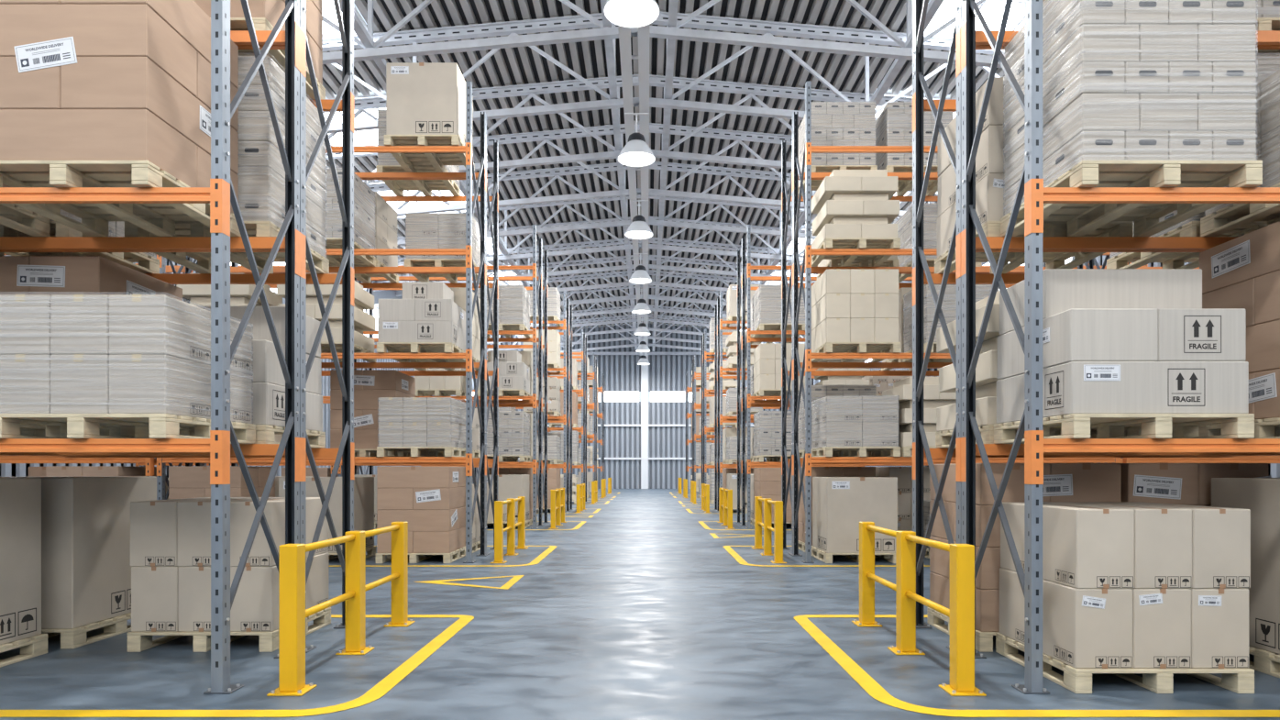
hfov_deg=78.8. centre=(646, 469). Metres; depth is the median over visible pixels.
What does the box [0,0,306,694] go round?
rack
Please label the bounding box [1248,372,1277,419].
carton
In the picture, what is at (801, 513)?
carton
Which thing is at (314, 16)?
carton
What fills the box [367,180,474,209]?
window
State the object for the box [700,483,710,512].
barrier
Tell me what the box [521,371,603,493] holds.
rack
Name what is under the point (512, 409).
load
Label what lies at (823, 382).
carton
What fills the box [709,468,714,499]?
load
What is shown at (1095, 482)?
carton
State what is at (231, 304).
carton
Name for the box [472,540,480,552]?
pallet
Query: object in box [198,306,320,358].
carton
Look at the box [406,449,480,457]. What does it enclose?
pallet
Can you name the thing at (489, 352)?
carton
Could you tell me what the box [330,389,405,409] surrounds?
carton
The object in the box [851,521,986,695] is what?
barrier
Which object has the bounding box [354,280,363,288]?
carton
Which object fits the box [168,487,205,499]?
carton
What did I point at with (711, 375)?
carton
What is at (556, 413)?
pallet
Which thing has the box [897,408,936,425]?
carton
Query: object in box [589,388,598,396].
carton
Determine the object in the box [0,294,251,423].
load
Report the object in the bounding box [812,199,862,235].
carton
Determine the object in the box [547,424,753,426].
trim
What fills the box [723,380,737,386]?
carton
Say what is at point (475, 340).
carton
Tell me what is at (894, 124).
load
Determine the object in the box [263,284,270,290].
carton
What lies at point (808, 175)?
rack
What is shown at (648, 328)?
roof truss
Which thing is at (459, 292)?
carton
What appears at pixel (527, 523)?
pallet
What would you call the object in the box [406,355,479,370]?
pallet
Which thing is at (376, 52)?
roof truss
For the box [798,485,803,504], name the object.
carton
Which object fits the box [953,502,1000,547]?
carton
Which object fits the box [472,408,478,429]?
carton
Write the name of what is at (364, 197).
load
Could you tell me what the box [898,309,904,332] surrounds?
carton
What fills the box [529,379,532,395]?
carton
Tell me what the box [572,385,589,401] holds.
load
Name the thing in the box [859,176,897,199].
carton
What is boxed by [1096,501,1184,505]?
carton
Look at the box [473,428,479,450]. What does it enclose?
carton
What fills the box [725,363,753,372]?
pallet
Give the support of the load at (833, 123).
on the pallet
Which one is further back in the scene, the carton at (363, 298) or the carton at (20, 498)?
the carton at (363, 298)
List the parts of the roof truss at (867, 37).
web post, web post, web post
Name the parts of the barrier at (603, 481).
post, post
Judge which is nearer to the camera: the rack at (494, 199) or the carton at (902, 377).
the rack at (494, 199)
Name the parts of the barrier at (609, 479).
post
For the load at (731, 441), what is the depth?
24.57 m
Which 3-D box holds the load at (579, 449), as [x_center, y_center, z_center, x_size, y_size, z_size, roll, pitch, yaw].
[-3.366,-0.701,38.345,1.070,0.730,1.050,0,0,0]
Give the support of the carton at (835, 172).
on the carton at (830, 185)
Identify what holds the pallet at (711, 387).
on the rack at (705, 353)
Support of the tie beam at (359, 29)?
attached to the roof truss at (738, 136)
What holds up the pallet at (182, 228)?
on the rack at (345, 276)
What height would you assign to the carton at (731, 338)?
0.214 m
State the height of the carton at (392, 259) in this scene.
0.359 m
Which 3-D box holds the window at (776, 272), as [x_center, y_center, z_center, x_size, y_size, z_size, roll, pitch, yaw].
[7.630,-9.841,39.210,3.150,0.328,2.910,0,0,0]
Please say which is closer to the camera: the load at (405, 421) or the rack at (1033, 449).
the rack at (1033, 449)
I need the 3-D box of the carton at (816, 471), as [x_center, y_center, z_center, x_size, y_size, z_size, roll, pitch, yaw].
[2.868,0.103,12.955,0.522,0.315,1.049,0,0,0]
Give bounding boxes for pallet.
[0,160,241,236]
[0,203,50,236]
[0,220,159,273]
[0,413,255,443]
[0,633,47,667]
[19,428,150,438]
[20,423,45,436]
[41,612,131,648]
[124,220,329,273]
[127,606,331,651]
[148,424,325,448]
[209,17,325,99]
[320,342,376,362]
[325,237,376,266]
[328,545,376,559]
[329,258,398,282]
[354,449,397,456]
[375,165,460,196]
[375,546,465,562]
[376,342,465,362]
[376,446,465,456]
[384,134,474,172]
[404,258,480,282]
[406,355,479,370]
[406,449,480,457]
[414,389,465,396]
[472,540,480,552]
[477,389,530,396]
[486,323,530,337]
[486,455,530,462]
[486,518,530,528]
[490,456,537,462]
[523,410,561,416]
[529,315,561,326]
[537,459,561,463]
[537,459,563,463]
[547,363,561,372]
[549,423,578,427]
[550,461,579,464]
[560,386,578,392]
[708,348,728,355]
[708,386,737,392]
[708,423,737,427]
[725,315,747,326]
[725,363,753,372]
[725,410,760,416]
[725,459,763,463]
[750,334,792,344]
[750,456,790,462]
[752,323,805,337]
[752,389,792,396]
[752,455,790,462]
[798,165,877,196]
[798,449,871,457]
[798,540,805,551]
[811,237,900,266]
[811,342,900,362]
[811,446,900,456]
[811,545,895,562]
[816,258,899,279]
[881,358,952,370]
[883,165,937,196]
[898,258,981,282]
[900,446,955,456]
[902,342,948,362]
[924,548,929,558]
[926,606,999,651]
[934,220,1133,273]
[935,424,1126,448]
[993,413,1254,443]
[995,632,1254,693]
[1000,160,1262,236]
[1106,220,1267,268]
[1198,417,1279,438]
[1200,182,1279,236]
[1248,645,1279,678]
[1254,17,1279,55]
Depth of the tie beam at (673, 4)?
18.99 m
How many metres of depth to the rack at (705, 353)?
31.23 m
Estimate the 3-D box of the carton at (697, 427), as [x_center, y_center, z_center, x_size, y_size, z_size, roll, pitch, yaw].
[2.853,-2.322,44.975,0.522,0.314,1.047,0,0,0]
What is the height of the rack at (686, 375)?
7.000 m
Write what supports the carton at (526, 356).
on the carton at (531, 368)
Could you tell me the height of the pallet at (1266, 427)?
0.144 m
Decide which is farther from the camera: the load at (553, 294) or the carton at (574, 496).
the carton at (574, 496)
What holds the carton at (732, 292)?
on the pallet at (731, 317)
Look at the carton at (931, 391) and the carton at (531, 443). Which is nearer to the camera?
the carton at (931, 391)
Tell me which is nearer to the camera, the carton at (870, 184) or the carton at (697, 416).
the carton at (870, 184)
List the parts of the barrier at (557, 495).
post, post, post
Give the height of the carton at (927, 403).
0.129 m
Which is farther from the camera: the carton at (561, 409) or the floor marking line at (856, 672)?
the carton at (561, 409)
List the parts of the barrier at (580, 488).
post, post, post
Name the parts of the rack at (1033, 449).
plate, plate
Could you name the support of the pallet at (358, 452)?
on the rack at (494, 199)
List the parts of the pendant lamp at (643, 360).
lamp shade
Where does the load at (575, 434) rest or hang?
on the pallet at (551, 462)
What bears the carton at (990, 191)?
on the pallet at (991, 228)
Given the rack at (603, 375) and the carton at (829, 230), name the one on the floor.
the rack at (603, 375)
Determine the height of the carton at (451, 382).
0.355 m
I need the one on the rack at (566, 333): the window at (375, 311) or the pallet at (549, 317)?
the pallet at (549, 317)
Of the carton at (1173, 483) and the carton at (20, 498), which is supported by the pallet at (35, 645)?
the carton at (20, 498)
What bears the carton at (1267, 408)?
on the pallet at (1266, 427)
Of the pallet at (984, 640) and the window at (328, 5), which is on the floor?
the pallet at (984, 640)
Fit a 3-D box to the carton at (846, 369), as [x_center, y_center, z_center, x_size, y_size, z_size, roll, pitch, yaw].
[4.867,-2.303,18.455,0.527,0.214,1.037,0,0,0]
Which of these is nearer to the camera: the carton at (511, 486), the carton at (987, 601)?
the carton at (987, 601)
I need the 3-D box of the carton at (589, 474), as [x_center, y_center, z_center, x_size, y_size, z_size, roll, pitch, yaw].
[-3.388,0.656,44.975,1.027,1.099,1.027,0,0,0]
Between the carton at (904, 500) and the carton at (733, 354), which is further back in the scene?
the carton at (733, 354)
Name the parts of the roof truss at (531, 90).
web post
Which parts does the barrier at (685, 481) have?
post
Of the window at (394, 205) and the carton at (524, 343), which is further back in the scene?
the window at (394, 205)
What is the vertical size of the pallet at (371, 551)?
0.144 m
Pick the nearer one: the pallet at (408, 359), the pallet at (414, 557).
the pallet at (414, 557)
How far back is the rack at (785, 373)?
13.35 m
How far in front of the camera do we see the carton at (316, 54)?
6.72 m
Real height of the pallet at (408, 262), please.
0.144 m
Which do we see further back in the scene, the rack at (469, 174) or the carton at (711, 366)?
the carton at (711, 366)
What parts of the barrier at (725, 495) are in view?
post, post, post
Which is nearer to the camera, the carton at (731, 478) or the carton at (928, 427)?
the carton at (928, 427)
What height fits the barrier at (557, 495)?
0.895 m
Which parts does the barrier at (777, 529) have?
post, plate, post, post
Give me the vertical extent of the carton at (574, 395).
0.314 m
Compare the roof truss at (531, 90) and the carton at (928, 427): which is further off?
the roof truss at (531, 90)
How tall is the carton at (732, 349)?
0.214 m
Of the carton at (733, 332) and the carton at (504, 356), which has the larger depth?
the carton at (733, 332)
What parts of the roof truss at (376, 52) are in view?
web post, web post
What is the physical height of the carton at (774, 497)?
0.314 m
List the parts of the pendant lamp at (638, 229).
lamp shade, hanger plate, bulb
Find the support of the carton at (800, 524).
on the pallet at (801, 545)
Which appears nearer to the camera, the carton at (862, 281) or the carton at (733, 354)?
the carton at (862, 281)
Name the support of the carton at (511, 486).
on the pallet
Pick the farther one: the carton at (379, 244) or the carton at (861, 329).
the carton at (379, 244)
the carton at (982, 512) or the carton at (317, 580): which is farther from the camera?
the carton at (317, 580)
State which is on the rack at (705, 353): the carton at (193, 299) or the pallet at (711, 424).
the pallet at (711, 424)
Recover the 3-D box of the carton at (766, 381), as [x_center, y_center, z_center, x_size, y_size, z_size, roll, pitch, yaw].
[2.777,-2.028,18.108,0.350,0.355,0.346,0,0,0]
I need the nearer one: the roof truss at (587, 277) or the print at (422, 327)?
the print at (422, 327)
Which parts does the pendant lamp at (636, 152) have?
hanger plate, bulb, lamp shade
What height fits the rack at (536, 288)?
7.000 m
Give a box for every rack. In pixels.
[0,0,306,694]
[0,0,354,651]
[0,253,192,499]
[135,258,335,474]
[156,81,487,562]
[203,115,498,554]
[337,224,543,528]
[357,239,549,525]
[420,290,570,512]
[432,304,573,509]
[472,329,585,502]
[476,337,587,501]
[515,359,596,480]
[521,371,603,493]
[536,353,595,481]
[536,375,604,478]
[685,375,763,478]
[686,371,767,493]
[692,359,781,480]
[693,353,788,497]
[700,333,727,491]
[702,329,818,484]
[713,304,814,509]
[716,290,864,511]
[735,249,926,524]
[739,224,932,528]
[781,114,1075,554]
[790,81,1120,562]
[912,0,1279,649]
[932,264,1147,463]
[960,0,1279,694]
[1085,257,1279,463]
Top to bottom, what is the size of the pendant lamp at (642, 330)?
1.040 m
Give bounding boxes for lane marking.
[328,545,556,566]
[486,520,585,529]
[569,500,609,504]
[678,500,701,504]
[698,520,792,529]
[723,545,929,566]
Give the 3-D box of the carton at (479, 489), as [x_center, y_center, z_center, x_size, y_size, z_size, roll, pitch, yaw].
[-3.024,0.479,13.215,0.352,0.484,0.517,0,0,0]
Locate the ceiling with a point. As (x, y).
(519, 65)
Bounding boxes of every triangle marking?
[415,574,523,589]
[709,532,754,538]
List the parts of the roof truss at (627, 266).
web post, web post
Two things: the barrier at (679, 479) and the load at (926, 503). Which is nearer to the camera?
the load at (926, 503)
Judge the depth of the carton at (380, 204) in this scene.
12.63 m
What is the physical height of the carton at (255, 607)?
0.485 m
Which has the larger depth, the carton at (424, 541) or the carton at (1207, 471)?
the carton at (424, 541)
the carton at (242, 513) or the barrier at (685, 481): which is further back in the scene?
the barrier at (685, 481)
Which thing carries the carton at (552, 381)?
on the carton at (552, 393)
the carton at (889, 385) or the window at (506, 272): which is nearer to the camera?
the carton at (889, 385)
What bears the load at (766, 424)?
on the pallet
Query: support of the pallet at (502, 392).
on the rack at (536, 288)
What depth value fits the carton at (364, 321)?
11.54 m
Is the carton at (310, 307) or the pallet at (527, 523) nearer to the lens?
the carton at (310, 307)
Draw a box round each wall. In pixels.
[0,254,455,477]
[472,322,820,488]
[864,254,1279,477]
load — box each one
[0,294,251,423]
[50,209,155,257]
[236,55,325,257]
[324,168,375,256]
[377,110,458,186]
[378,397,465,448]
[405,213,480,266]
[477,285,529,330]
[478,410,529,455]
[479,407,515,411]
[526,286,560,320]
[536,435,560,459]
[537,432,563,460]
[550,430,578,462]
[569,413,590,432]
[569,448,589,463]
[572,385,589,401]
[580,415,597,437]
[695,441,711,463]
[698,479,709,495]
[699,416,714,431]
[699,444,709,463]
[709,317,737,350]
[709,442,714,462]
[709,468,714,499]
[726,387,762,412]
[726,436,747,459]
[750,296,754,330]
[750,364,753,395]
[753,285,805,330]
[753,410,792,455]
[798,101,875,184]
[798,385,875,450]
[811,396,898,448]
[875,101,953,169]
[893,203,937,266]
[904,284,998,352]
[923,500,929,548]
[1004,0,1255,215]
[1111,55,1279,257]
[1205,69,1279,215]
[1255,0,1279,52]
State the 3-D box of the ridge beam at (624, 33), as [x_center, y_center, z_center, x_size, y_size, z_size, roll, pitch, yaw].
[-0.235,-8.200,23.725,0.570,0.220,63.250,0,0,0]
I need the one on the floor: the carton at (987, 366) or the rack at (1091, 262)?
the rack at (1091, 262)
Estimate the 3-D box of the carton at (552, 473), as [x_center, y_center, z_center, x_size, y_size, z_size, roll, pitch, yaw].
[-3.107,0.103,25.085,0.522,0.315,1.049,0,0,0]
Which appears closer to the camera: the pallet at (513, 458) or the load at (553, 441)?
the pallet at (513, 458)
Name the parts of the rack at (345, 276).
plate, plate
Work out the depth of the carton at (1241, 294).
5.34 m
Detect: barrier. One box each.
[266,521,415,695]
[490,496,528,562]
[548,487,566,529]
[574,483,586,512]
[590,480,598,503]
[600,478,606,497]
[607,477,611,493]
[677,477,681,493]
[683,478,688,497]
[689,480,695,503]
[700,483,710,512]
[717,487,735,529]
[751,496,786,562]
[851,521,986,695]
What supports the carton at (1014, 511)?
on the carton at (1011, 597)
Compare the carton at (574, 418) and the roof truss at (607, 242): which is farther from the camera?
the roof truss at (607, 242)
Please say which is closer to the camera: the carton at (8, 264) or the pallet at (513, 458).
the carton at (8, 264)
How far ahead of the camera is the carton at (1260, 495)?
5.24 m
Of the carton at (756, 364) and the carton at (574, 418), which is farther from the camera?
the carton at (574, 418)
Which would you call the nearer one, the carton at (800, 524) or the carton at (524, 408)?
the carton at (800, 524)
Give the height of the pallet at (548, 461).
0.144 m
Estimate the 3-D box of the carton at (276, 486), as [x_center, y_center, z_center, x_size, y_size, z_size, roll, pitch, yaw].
[-6.289,0.656,12.953,1.028,1.100,1.032,0,0,0]
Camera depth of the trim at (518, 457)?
55.78 m
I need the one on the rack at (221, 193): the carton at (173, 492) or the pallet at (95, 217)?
the pallet at (95, 217)
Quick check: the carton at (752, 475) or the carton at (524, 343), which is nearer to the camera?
the carton at (752, 475)
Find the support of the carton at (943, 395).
on the carton at (927, 403)
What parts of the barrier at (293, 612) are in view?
plate, post, rail, rail, plate, post, rail, rail, plate, post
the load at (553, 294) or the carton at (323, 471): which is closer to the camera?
the carton at (323, 471)
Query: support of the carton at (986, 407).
on the pallet at (943, 438)
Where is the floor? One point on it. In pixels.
(636, 611)
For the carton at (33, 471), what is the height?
0.315 m
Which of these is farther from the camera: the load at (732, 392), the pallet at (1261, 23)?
the load at (732, 392)
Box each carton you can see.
[0,0,61,4]
[0,4,196,97]
[0,56,61,109]
[0,109,196,187]
[0,255,30,294]
[0,475,156,628]
[0,477,41,644]
[16,255,182,300]
[28,466,46,476]
[46,465,82,475]
[60,0,238,88]
[60,56,238,174]
[82,465,156,476]
[130,498,210,566]
[131,566,178,631]
[168,465,258,487]
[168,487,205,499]
[176,284,210,299]
[176,498,252,566]
[177,566,210,631]
[185,496,241,498]
[189,296,262,306]
[190,303,210,306]
[193,0,285,52]
[196,51,238,131]
[196,145,238,213]
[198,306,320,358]
[205,486,275,496]
[230,284,282,306]
[230,303,248,306]
[230,496,282,498]
[230,498,285,566]
[230,565,279,631]
[251,340,321,395]
[251,382,322,431]
[258,466,275,486]
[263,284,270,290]
[269,496,327,557]
[274,434,282,441]
[274,475,312,496]
[276,284,315,297]
[278,303,317,319]
[278,476,374,552]
[281,467,285,475]
[282,0,322,50]
[306,31,322,85]
[306,296,364,310]
[306,467,338,476]
[306,551,328,608]
[311,0,322,14]
[313,284,374,308]
[315,303,375,331]
[318,320,363,333]
[320,327,374,352]
[330,370,375,389]
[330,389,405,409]
[330,409,374,429]
[330,429,378,449]
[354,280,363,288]
[354,474,377,522]
[363,370,415,396]
[363,409,378,429]
[373,191,387,223]
[374,214,387,245]
[374,236,387,266]
[376,465,458,487]
[376,487,413,509]
[376,507,457,530]
[376,530,414,552]
[377,320,465,351]
[378,298,415,320]
[386,62,465,145]
[386,203,397,232]
[387,225,397,248]
[387,246,397,275]
[402,282,453,300]
[413,486,465,509]
[413,526,465,552]
[414,298,465,331]
[414,375,429,389]
[429,368,444,370]
[429,375,444,389]
[444,375,463,390]
[449,286,473,309]
[457,466,465,486]
[457,506,465,528]
[463,375,465,391]
[464,484,474,513]
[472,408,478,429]
[472,483,480,513]
[472,513,475,543]
[473,292,477,317]
[473,314,477,338]
[473,335,477,359]
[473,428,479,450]
[475,512,480,541]
[477,318,480,341]
[477,339,480,361]
[477,375,529,393]
[478,474,529,522]
[486,362,500,375]
[487,351,490,362]
[488,467,508,474]
[490,350,521,362]
[500,362,529,380]
[508,467,532,480]
[518,351,532,366]
[523,342,532,352]
[523,407,532,410]
[527,364,532,381]
[527,412,532,428]
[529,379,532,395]
[529,427,532,441]
[529,441,532,456]
[529,480,532,493]
[529,493,532,506]
[529,506,532,518]
[536,329,544,341]
[536,376,544,388]
[536,388,544,399]
[536,497,550,507]
[542,468,560,478]
[542,487,560,497]
[547,329,558,342]
[547,341,558,353]
[547,352,558,364]
[547,376,558,389]
[547,388,558,400]
[547,399,558,411]
[547,477,558,487]
[549,358,577,387]
[549,408,562,416]
[549,416,576,423]
[560,399,576,408]
[562,392,577,401]
[562,408,577,417]
[565,494,576,499]
[572,476,578,483]
[572,485,576,491]
[576,356,589,364]
[577,363,589,371]
[577,481,589,487]
[578,365,597,385]
[578,472,597,491]
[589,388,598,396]
[691,368,701,375]
[691,415,701,421]
[691,426,699,432]
[695,391,709,410]
[708,363,723,372]
[708,380,723,387]
[709,372,724,380]
[709,396,737,424]
[722,468,737,477]
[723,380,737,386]
[724,427,736,438]
[725,334,741,346]
[725,356,737,367]
[726,284,762,320]
[726,345,737,356]
[726,473,753,507]
[730,331,746,334]
[730,353,753,356]
[731,342,758,345]
[736,427,747,436]
[750,427,754,441]
[750,441,753,456]
[750,474,754,518]
[753,349,755,364]
[753,364,755,379]
[753,378,755,393]
[753,467,757,480]
[753,480,781,495]
[753,507,773,522]
[755,345,758,363]
[755,361,758,377]
[755,375,758,392]
[757,467,792,481]
[757,494,791,508]
[758,342,774,360]
[758,358,774,375]
[758,374,774,389]
[774,342,790,359]
[774,358,790,374]
[774,374,789,389]
[785,481,792,495]
[785,508,792,522]
[790,342,805,358]
[790,375,805,389]
[798,466,842,485]
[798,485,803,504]
[798,503,812,525]
[798,521,804,541]
[804,523,812,545]
[811,176,861,213]
[811,223,861,255]
[811,281,816,308]
[811,304,816,330]
[811,327,816,352]
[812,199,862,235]
[812,476,897,552]
[814,368,846,379]
[814,380,845,385]
[816,275,821,303]
[816,299,821,326]
[816,323,820,349]
[816,358,840,362]
[820,268,849,297]
[820,293,849,321]
[820,318,849,345]
[820,375,862,381]
[822,259,827,266]
[825,360,861,362]
[828,217,887,223]
[829,169,887,176]
[829,193,888,200]
[842,466,875,476]
[845,380,868,385]
[846,368,870,376]
[849,268,874,294]
[849,293,874,318]
[849,318,874,342]
[851,358,868,362]
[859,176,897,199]
[860,199,899,223]
[861,223,897,237]
[867,369,887,383]
[868,382,886,394]
[874,268,898,293]
[874,293,898,318]
[874,318,898,342]
[875,466,880,476]
[880,466,911,493]
[882,384,939,403]
[886,369,901,382]
[886,382,893,389]
[888,254,897,258]
[893,376,938,387]
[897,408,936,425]
[897,492,911,518]
[897,518,910,530]
[898,286,912,310]
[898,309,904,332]
[898,331,904,353]
[898,399,956,409]
[898,423,937,432]
[898,431,935,447]
[901,369,912,379]
[910,492,930,518]
[911,466,929,493]
[929,463,1072,505]
[929,499,954,540]
[929,535,1000,589]
[929,571,949,608]
[936,201,956,258]
[936,303,999,353]
[936,396,996,431]
[937,115,956,176]
[937,164,956,217]
[938,350,998,392]
[938,392,956,399]
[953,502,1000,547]
[975,77,1005,133]
[975,125,1005,184]
[975,173,1005,225]
[975,290,1000,309]
[975,381,996,398]
[975,587,999,631]
[980,335,999,353]
[996,361,1248,423]
[997,308,1158,379]
[999,268,1202,335]
[999,567,1024,644]
[1000,501,1081,572]
[1042,505,1134,588]
[1042,579,1133,668]
[1048,501,1133,505]
[1049,463,1121,502]
[1092,505,1191,588]
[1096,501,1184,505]
[1120,463,1198,505]
[1132,587,1191,668]
[1146,505,1250,588]
[1157,308,1246,361]
[1190,588,1248,668]
[1197,463,1271,505]
[1199,220,1279,294]
[1202,277,1256,327]
[1211,477,1279,654]
[1245,319,1279,373]
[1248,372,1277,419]
[1255,270,1279,324]
[1255,368,1279,419]
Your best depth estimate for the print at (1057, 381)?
4.87 m
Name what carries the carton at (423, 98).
on the pallet at (406, 160)
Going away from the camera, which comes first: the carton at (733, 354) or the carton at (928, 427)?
the carton at (928, 427)
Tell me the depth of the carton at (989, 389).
6.15 m
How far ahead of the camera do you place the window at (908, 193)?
27.51 m
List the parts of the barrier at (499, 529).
post, plate, rail, rail, post, plate, post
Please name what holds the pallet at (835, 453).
on the rack at (785, 373)
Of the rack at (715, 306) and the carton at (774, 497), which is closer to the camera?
the carton at (774, 497)
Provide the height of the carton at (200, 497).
0.484 m
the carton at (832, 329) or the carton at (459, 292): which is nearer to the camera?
the carton at (832, 329)
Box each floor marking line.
[0,614,474,717]
[793,614,1279,717]
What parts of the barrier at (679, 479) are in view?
post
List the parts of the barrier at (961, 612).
post, plate, rail, rail, post, plate, rail, rail, post, plate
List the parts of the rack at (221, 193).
plate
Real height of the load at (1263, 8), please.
1.255 m
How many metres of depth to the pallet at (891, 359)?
12.92 m
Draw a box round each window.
[230,262,378,337]
[321,0,367,37]
[323,93,386,145]
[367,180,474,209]
[472,391,639,401]
[486,226,504,249]
[486,263,523,282]
[650,391,692,401]
[771,264,816,282]
[787,228,814,250]
[864,257,1071,362]
[875,92,956,117]
[893,191,911,203]
[923,0,1024,36]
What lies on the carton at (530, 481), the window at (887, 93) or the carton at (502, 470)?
the carton at (502, 470)
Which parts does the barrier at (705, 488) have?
post, post, post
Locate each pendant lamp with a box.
[603,0,659,27]
[617,112,655,166]
[624,199,653,239]
[628,253,651,284]
[631,288,651,313]
[634,314,650,335]
[635,341,650,352]
[637,352,650,364]
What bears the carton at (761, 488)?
on the carton at (774, 497)
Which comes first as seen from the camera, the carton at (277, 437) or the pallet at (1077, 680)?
the pallet at (1077, 680)
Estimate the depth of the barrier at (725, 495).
18.99 m
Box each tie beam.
[338,0,563,342]
[600,0,637,350]
[652,0,678,351]
[759,0,944,285]
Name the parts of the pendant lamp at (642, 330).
lamp shade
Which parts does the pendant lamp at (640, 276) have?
lamp shade, bulb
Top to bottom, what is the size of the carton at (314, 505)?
0.484 m
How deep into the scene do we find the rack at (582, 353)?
31.23 m
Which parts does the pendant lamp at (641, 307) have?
lamp shade, bulb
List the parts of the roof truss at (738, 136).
web post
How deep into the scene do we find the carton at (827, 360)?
18.03 m
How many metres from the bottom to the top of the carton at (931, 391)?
0.214 m
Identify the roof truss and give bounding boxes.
[321,11,1004,132]
[322,0,1001,67]
[323,74,956,180]
[325,122,937,217]
[363,216,816,292]
[365,161,931,245]
[374,237,803,308]
[375,253,911,321]
[396,269,781,318]
[397,194,897,265]
[486,294,805,343]
[486,304,799,352]
[486,313,775,359]
[548,284,746,330]
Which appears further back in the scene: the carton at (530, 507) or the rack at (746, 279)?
the carton at (530, 507)
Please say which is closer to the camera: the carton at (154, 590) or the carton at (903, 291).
the carton at (154, 590)
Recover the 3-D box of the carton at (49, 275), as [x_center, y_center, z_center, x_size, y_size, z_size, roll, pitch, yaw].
[-4.380,-1.438,6.323,0.616,0.314,1.051,0,0,0]
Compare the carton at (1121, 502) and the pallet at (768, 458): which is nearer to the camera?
the carton at (1121, 502)
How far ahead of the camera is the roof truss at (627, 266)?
32.02 m
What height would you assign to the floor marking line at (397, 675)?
0.001 m
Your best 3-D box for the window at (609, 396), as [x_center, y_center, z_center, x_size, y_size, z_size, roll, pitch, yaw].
[-6.845,-5.265,55.985,12.590,0.730,0.070,0,0,0]
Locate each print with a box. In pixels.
[272,389,285,420]
[411,285,425,298]
[417,323,432,339]
[428,303,437,315]
[1045,370,1063,409]
[1168,368,1204,406]
[1183,315,1221,353]
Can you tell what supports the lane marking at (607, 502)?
on the floor
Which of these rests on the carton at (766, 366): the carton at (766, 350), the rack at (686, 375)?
the carton at (766, 350)
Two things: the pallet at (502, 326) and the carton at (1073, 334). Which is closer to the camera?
the carton at (1073, 334)
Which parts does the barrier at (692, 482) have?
post, post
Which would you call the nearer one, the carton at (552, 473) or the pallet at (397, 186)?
the pallet at (397, 186)
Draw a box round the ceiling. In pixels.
[306,0,1004,337]
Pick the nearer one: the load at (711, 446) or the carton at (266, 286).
the carton at (266, 286)
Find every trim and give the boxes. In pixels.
[518,457,765,459]
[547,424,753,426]
[586,352,701,354]
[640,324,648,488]
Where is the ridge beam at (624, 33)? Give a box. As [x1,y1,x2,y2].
[617,23,650,355]
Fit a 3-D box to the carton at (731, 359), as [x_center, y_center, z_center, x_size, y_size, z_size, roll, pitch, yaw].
[2.853,-3.467,25.085,0.527,0.214,1.037,0,0,0]
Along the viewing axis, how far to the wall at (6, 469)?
31.44 m
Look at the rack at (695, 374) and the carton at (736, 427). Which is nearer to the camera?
the carton at (736, 427)
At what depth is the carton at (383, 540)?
11.30 m
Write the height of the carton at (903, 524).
0.420 m
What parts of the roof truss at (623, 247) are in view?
web post, web post, web post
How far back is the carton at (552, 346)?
24.57 m
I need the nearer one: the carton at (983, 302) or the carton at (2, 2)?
the carton at (2, 2)
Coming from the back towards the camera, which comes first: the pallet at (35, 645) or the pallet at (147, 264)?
the pallet at (147, 264)
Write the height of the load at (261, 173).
1.255 m
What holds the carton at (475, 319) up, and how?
on the carton at (475, 340)
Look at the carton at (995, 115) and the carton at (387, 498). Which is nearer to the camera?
the carton at (995, 115)
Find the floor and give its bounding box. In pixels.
[0,488,1279,719]
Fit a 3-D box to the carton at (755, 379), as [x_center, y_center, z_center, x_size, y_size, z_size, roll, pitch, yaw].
[2.777,-2.027,18.802,0.350,0.354,0.344,0,0,0]
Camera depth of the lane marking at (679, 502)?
33.68 m
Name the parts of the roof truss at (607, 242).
web post, web post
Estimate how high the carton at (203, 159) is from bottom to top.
0.314 m
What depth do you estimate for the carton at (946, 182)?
6.63 m
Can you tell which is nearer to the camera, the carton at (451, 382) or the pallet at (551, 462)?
the carton at (451, 382)
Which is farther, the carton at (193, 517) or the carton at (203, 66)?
the carton at (193, 517)
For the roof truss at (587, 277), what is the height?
3.252 m
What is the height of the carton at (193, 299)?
0.129 m
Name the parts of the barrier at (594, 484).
post, post, post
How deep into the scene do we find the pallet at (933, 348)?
12.00 m
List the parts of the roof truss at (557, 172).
web post, web post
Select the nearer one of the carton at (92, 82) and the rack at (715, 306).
the carton at (92, 82)
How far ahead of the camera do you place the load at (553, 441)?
24.57 m
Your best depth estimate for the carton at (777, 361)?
17.94 m
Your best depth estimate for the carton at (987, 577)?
5.80 m
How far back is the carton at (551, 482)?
24.56 m
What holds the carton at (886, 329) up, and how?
on the pallet at (827, 347)
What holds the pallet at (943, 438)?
on the rack at (920, 185)
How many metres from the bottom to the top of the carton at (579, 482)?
0.319 m
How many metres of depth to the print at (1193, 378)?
4.69 m
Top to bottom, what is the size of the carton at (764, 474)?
0.315 m
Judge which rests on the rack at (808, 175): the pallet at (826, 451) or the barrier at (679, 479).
the pallet at (826, 451)
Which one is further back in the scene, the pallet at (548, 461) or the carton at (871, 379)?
the pallet at (548, 461)
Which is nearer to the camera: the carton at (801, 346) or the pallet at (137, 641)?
the pallet at (137, 641)
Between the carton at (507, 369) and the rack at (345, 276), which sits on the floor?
the rack at (345, 276)
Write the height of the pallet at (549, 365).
0.144 m
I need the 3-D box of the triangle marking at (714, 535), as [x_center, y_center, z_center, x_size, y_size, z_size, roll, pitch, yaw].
[1.955,1.347,16.030,1.250,0.001,1.200,0,0,0]

